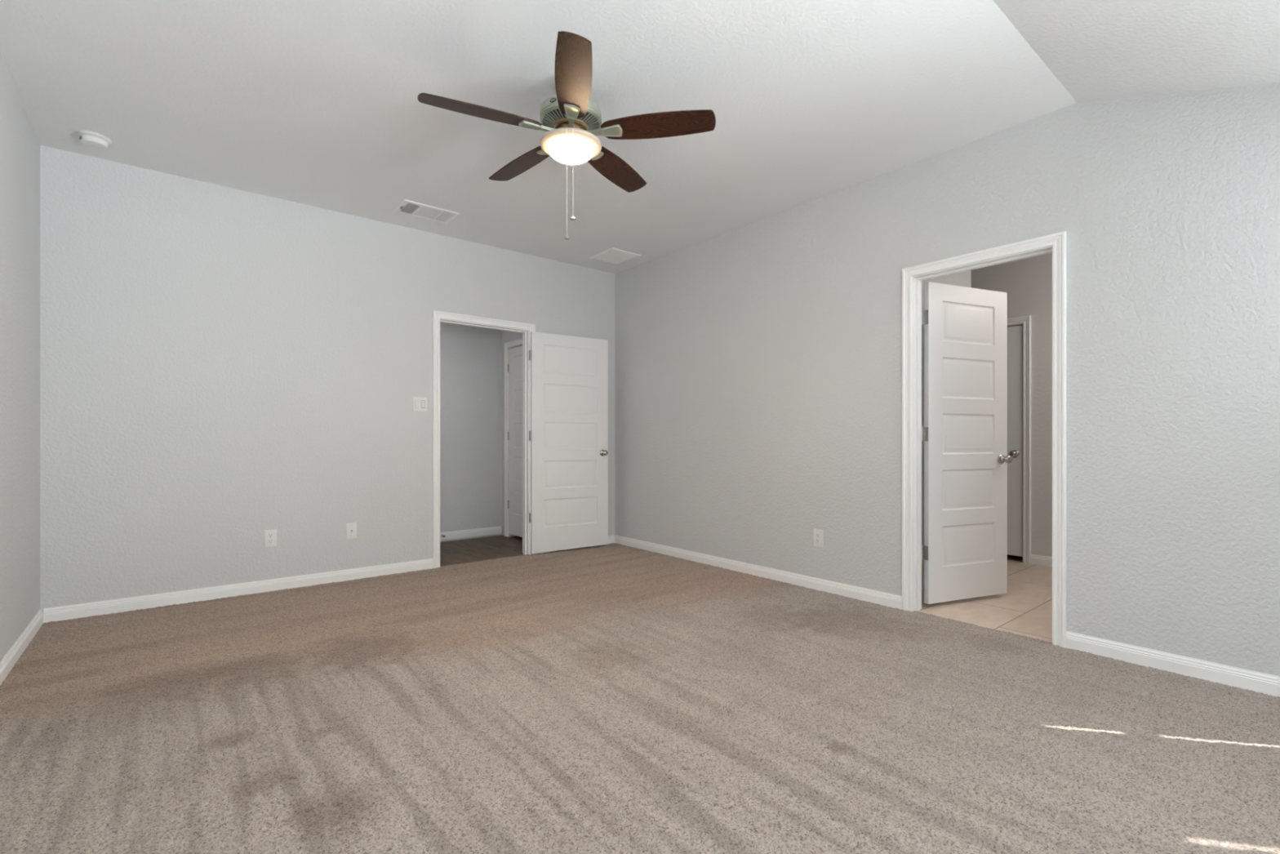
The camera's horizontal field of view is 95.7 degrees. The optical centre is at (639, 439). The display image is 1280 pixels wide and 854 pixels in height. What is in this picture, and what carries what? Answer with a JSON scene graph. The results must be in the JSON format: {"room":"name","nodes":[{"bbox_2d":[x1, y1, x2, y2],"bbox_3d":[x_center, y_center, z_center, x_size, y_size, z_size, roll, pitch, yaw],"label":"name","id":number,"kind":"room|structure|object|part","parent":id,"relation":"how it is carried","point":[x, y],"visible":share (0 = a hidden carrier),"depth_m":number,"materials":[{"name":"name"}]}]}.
{"room":"empty bedroom","nodes":[
{"label":"empty bedroom","id":0,"kind":"room"},
{"bbox_2d":[0,53,39,661],"bbox_3d":[-1.391,-0.331,0.710,0.115,2.822,6.656,0,0,-39],"label":"wall","id":1,"kind":"structure","parent":0,"point":[20,145],"depth_m":2.83,"materials":[{"name":"paint"}]},
{"bbox_2d":[0,608,43,685],"bbox_3d":[-1.373,1.013,0.789,0.014,0.082,6.556,0,0,-39],"label":"baseboard","id":2,"kind":"structure","parent":1,"relation":"attached to","point":[10,659],"depth_m":2.82,"materials":[{"name":"white paint"}]},
{"bbox_2d":[40,145,615,612],"bbox_3d":[-1.886,-0.356,4.670,4.341,2.872,0.115,0,0,-39],"label":"wall","id":3,"kind":"structure","parent":0,"point":[221,366],"depth_m":3.91,"materials":[{"name":"paint"}]},
{"bbox_2d":[43,558,433,622],"bbox_3d":[-2.562,1.013,4.037,2.236,0.082,0.014,0,0,-39],"label":"baseboard","id":4,"kind":"structure","parent":3,"relation":"attached to","point":[132,603],"depth_m":3.85,"materials":[{"name":"white paint"}]},
{"bbox_2d":[264,528,276,546],"bbox_3d":[-2.571,0.686,4.033,0.074,0.120,0.009,0,0,-39],"label":"wall outlet","id":5,"kind":"object","parent":3,"relation":"attached to","point":[270,535],"visible":1,"depth_m":4.03,"materials":[{"name":"white plastic"}]},
{"bbox_2d":[267,533,273,537],"bbox_3d":[-2.569,0.666,4.031,0.034,0.027,0.002,0,0,-39],"label":"socket","id":6,"kind":"object","parent":5,"relation":"attached to","point":[269,535],"depth_m":4.03,"materials":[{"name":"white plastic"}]},
{"bbox_2d":[267,538,273,542],"bbox_3d":[-2.569,0.706,4.031,0.034,0.027,0.002,0,0,-39],"label":"socket","id":7,"kind":"object","parent":5,"relation":"attached to","point":[269,540],"depth_m":4.03,"materials":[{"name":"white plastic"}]},
{"bbox_2d":[346,522,356,538],"bbox_3d":[-2.167,0.685,4.357,0.071,0.120,0.015,0,0,-39],"label":"cable jack","id":8,"kind":"object","parent":3,"relation":"attached to","point":[351,527],"visible":1,"depth_m":4.36,"materials":[{"name":"white plastic"}]},
{"bbox_2d":[413,396,426,411],"bbox_3d":[-1.774,-0.286,4.678,0.114,0.116,0.012,0,0,-39],"label":"light switch","id":9,"kind":"object","parent":3,"relation":"attached to","point":[420,403],"visible":1,"depth_m":4.68,"materials":[{"name":"white plastic"}]},
{"bbox_2d":[432,310,608,568],"bbox_3d":[-1.054,0.002,5.297,1.706,2.117,0.241,0,0,-33],"label":"door","id":10,"kind":"structure","parent":3,"relation":"in","point":[565,378],"depth_m":5.42,"materials":[{"name":"white paint"}]},
{"bbox_3d":[-1.366,0.002,5.080,0.936,2.117,0.133,0,0,-39],"label":"frame","id":11,"kind":"part","parent":10,"relation":"part of","materials":[{"name":"white paint"}]},
{"bbox_3d":[-0.348,0.129,5.661,0.066,0.066,0.070,0,0,-34],"label":"knob","id":12,"kind":"part","parent":10,"relation":"part of","materials":[{"name":"silver metal"}]},
{"bbox_2d":[535,534,614,554],"bbox_3d":[-0.614,1.013,5.620,0.911,0.082,0.014,0,0,-39],"label":"baseboard","id":13,"kind":"structure","parent":3,"relation":"attached to","point":[611,538],"depth_m":5.86,"materials":[{"name":"white paint"}]},
{"bbox_2d":[440,322,502,542],"bbox_3d":[-2.548,-0.291,5.658,2.780,2.802,0.100,0,0,-39],"label":"wall","id":14,"kind":"structure","parent":0,"point":[471,357],"depth_m":6.19,"materials":[{"name":"paint"}]},
{"bbox_2d":[440,525,501,540],"bbox_3d":[-2.562,0.997,5.573,2.650,0.082,0.014,0,0,-39],"label":"baseboard","id":15,"kind":"structure","parent":14,"relation":"attached to","point":[493,530],"depth_m":6.18,"materials":[{"name":"white paint"}]},
{"bbox_2d":[502,330,522,535],"bbox_3d":[-1.142,-0.291,6.041,0.115,2.802,1.077,0,0,-39],"label":"wall","id":16,"kind":"structure","parent":0,"point":[507,336],"depth_m":6.40,"materials":[{"name":"paint"}]},
{"bbox_2d":[504,337,522,537],"bbox_3d":[-1.178,0.002,6.032,0.182,2.117,0.874,0,0,-39],"label":"door","id":17,"kind":"structure","parent":16,"relation":"in","point":[513,349],"depth_m":6.23,"materials":[{"name":"white paint"}]},
{"bbox_2d":[0,535,1279,853],"bbox_3d":[0.695,1.079,3.301,6.392,0.062,7.848,0,0,-39],"label":"floor","id":18,"kind":"structure","parent":0,"point":[613,698],"depth_m":2.13,"materials":[{"name":"beige carpet"}]},
{"bbox_2d":[0,0,1279,274],"bbox_3d":[0.249,-1.591,2.042,4.111,0.402,6.656,0,0,-39],"label":"ceiling","id":19,"kind":"structure","parent":0,"point":[314,103],"depth_m":2.74,"materials":[{"name":"paint"}]},
{"bbox_2d":[76,130,111,149],"bbox_3d":[-3.052,-1.668,3.241,0.144,0.048,0.144,0,0,-39],"label":"smoke detector","id":20,"kind":"object","parent":19,"relation":"attached to","point":[91,139],"visible":1,"depth_m":3.21,"materials":[{"name":"white plastic"}]},
{"bbox_2d":[393,199,459,223],"bbox_3d":[-1.586,-1.683,4.312,0.399,0.018,0.270,0,0,-39],"label":"ceiling vent","id":21,"kind":"object","parent":19,"relation":"in","point":[408,207],"visible":1,"depth_m":4.29,"materials":[{"name":"white metal"}]},
{"bbox_2d":[417,31,715,239],"bbox_3d":[-0.360,-1.292,2.749,1.296,0.800,1.271,0,0,-39],"label":"ceiling fan","id":22,"kind":"object","parent":19,"relation":"hanging from","point":[571,120],"visible":1,"depth_m":2.63,"materials":[{"name":"brown wood"}]},
{"bbox_3d":[-0.696,-1.439,2.547,0.526,0.006,0.149,0,13,-26],"label":"blade","id":23,"kind":"part","parent":22,"relation":"part of","materials":[{"name":"brown wood"}]},
{"bbox_3d":[-0.611,-1.439,3.025,0.149,0.006,0.526,-18,12,-43],"label":"blade","id":24,"kind":"part","parent":22,"relation":"part of","materials":[{"name":"brown wood"}]},
{"bbox_3d":[-0.326,-1.147,2.579,0.003,0.471,0.003,0,0,-39],"label":"pull chain","id":25,"kind":"part","parent":22,"relation":"part of","materials":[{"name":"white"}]},
{"bbox_3d":[-0.325,-1.341,2.728,0.217,0.056,0.217,0,0,-39],"label":"lamp shade","id":26,"kind":"part","parent":22,"relation":"part of","materials":[{"name":"beige glass"}]},
{"bbox_3d":[-0.267,-1.439,2.319,0.149,0.006,0.526,13,-2,-8],"label":"blade","id":27,"kind":"part","parent":22,"relation":"part of","materials":[{"name":"brown wood"}]},
{"bbox_3d":[-0.131,-1.439,3.092,0.149,0.006,0.526,-14,-7,27],"label":"blade","id":28,"kind":"part","parent":22,"relation":"part of","materials":[{"name":"brown wood"}]},
{"bbox_3d":[0.082,-1.439,2.656,0.526,0.006,0.149,0,-13,10],"label":"blade","id":29,"kind":"part","parent":22,"relation":"part of","materials":[{"name":"brown wood"}]},
{"bbox_2d":[589,247,641,264],"bbox_3d":[-0.229,-1.688,5.353,0.329,0.009,0.362,0,0,-39],"label":"ceiling vent","id":30,"kind":"object","parent":19,"relation":"in","point":[613,255],"visible":1,"depth_m":5.33,"materials":[{"name":"white metal"}]},
{"bbox_2d":[921,270,971,591],"bbox_3d":[2.090,-0.291,4.208,1.249,2.802,0.102,0,0,-39],"label":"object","id":31,"kind":"structure","parent":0,"point":[962,278],"depth_m":4.06,"materials":[{"name":"paint"}]},
{"bbox_2d":[615,82,1279,676],"bbox_3d":[1.889,-0.331,3.374,0.115,2.822,6.656,0,0,-39],"label":"wall","id":32,"kind":"structure","parent":0,"point":[758,364],"depth_m":2.95,"materials":[{"name":"paint"}]},
{"bbox_2d":[614,534,902,609],"bbox_3d":[0.684,1.013,4.755,0.014,0.082,2.992,0,0,-39],"label":"baseboard","id":33,"kind":"structure","parent":32,"relation":"attached to","point":[883,598],"depth_m":4.34,"materials":[{"name":"white paint"}]},
{"bbox_2d":[813,528,822,546],"bbox_3d":[1.250,0.690,4.063,0.009,0.120,0.074,0,0,-39],"label":"wall outlet","id":34,"kind":"object","parent":32,"relation":"attached to","point":[818,534],"visible":1,"depth_m":4.06,"materials":[{"name":"white plastic"}]},
{"bbox_2d":[902,231,1066,648],"bbox_3d":[2.221,0.002,3.532,0.865,2.117,0.845,0,0,-39],"label":"door","id":35,"kind":"structure","parent":32,"relation":"in","point":[964,432],"depth_m":3.67,"materials":[{"name":"white paint"}]},
{"bbox_3d":[2.424,0.130,3.842,0.066,0.066,0.070,0,0,-22],"label":"knob","id":36,"kind":"part","parent":35,"relation":"part of","materials":[{"name":"silver metal"}]},
{"bbox_2d":[1065,631,1279,697],"bbox_3d":[3.013,1.013,1.889,0.014,0.082,2.705,0,0,-39],"label":"baseboard","id":37,"kind":"structure","parent":32,"relation":"attached to","point":[1257,682],"depth_m":2.61,"materials":[{"name":"white paint"}]},
{"bbox_2d":[971,253,1052,556],"bbox_3d":[3.556,-0.316,4.757,0.115,2.852,3.300,0,0,-39],"label":"wall","id":38,"kind":"structure","parent":0,"point":[1027,282],"depth_m":4.90,"materials":[{"name":"paint"}]},
{"bbox_2d":[1007,315,1031,564],"bbox_3d":[3.089,0.002,5.283,0.177,2.117,0.839,0,0,-39],"label":"door","id":39,"kind":"structure","parent":38,"relation":"in","point":[1019,329],"depth_m":5.02,"materials":[{"name":"white paint"}]},
{"bbox_3d":[3.233,0.123,5.020,0.070,0.066,0.066,0,0,-39],"label":"knob","id":40,"kind":"part","parent":39,"relation":"part of","materials":[{"name":"silver metal"}]},
{"bbox_2d":[1031,554,1052,566],"bbox_3d":[3.938,1.015,4.185,0.014,0.082,1.931,0,0,-39],"label":"baseboard","id":41,"kind":"structure","parent":38,"relation":"attached to","point":[1036,559],"depth_m":4.87,"materials":[{"name":"white paint"}]},
{"bbox_2d":[1007,554,1022,559],"bbox_3d":[3.624,-0.291,4.812,0.060,2.802,3.300,0,0,-39],"label":"wall","id":42,"kind":"structure","parent":0,"point":[1015,557],"depth_m":5.13,"materials":[{"name":"black"}]}
]}

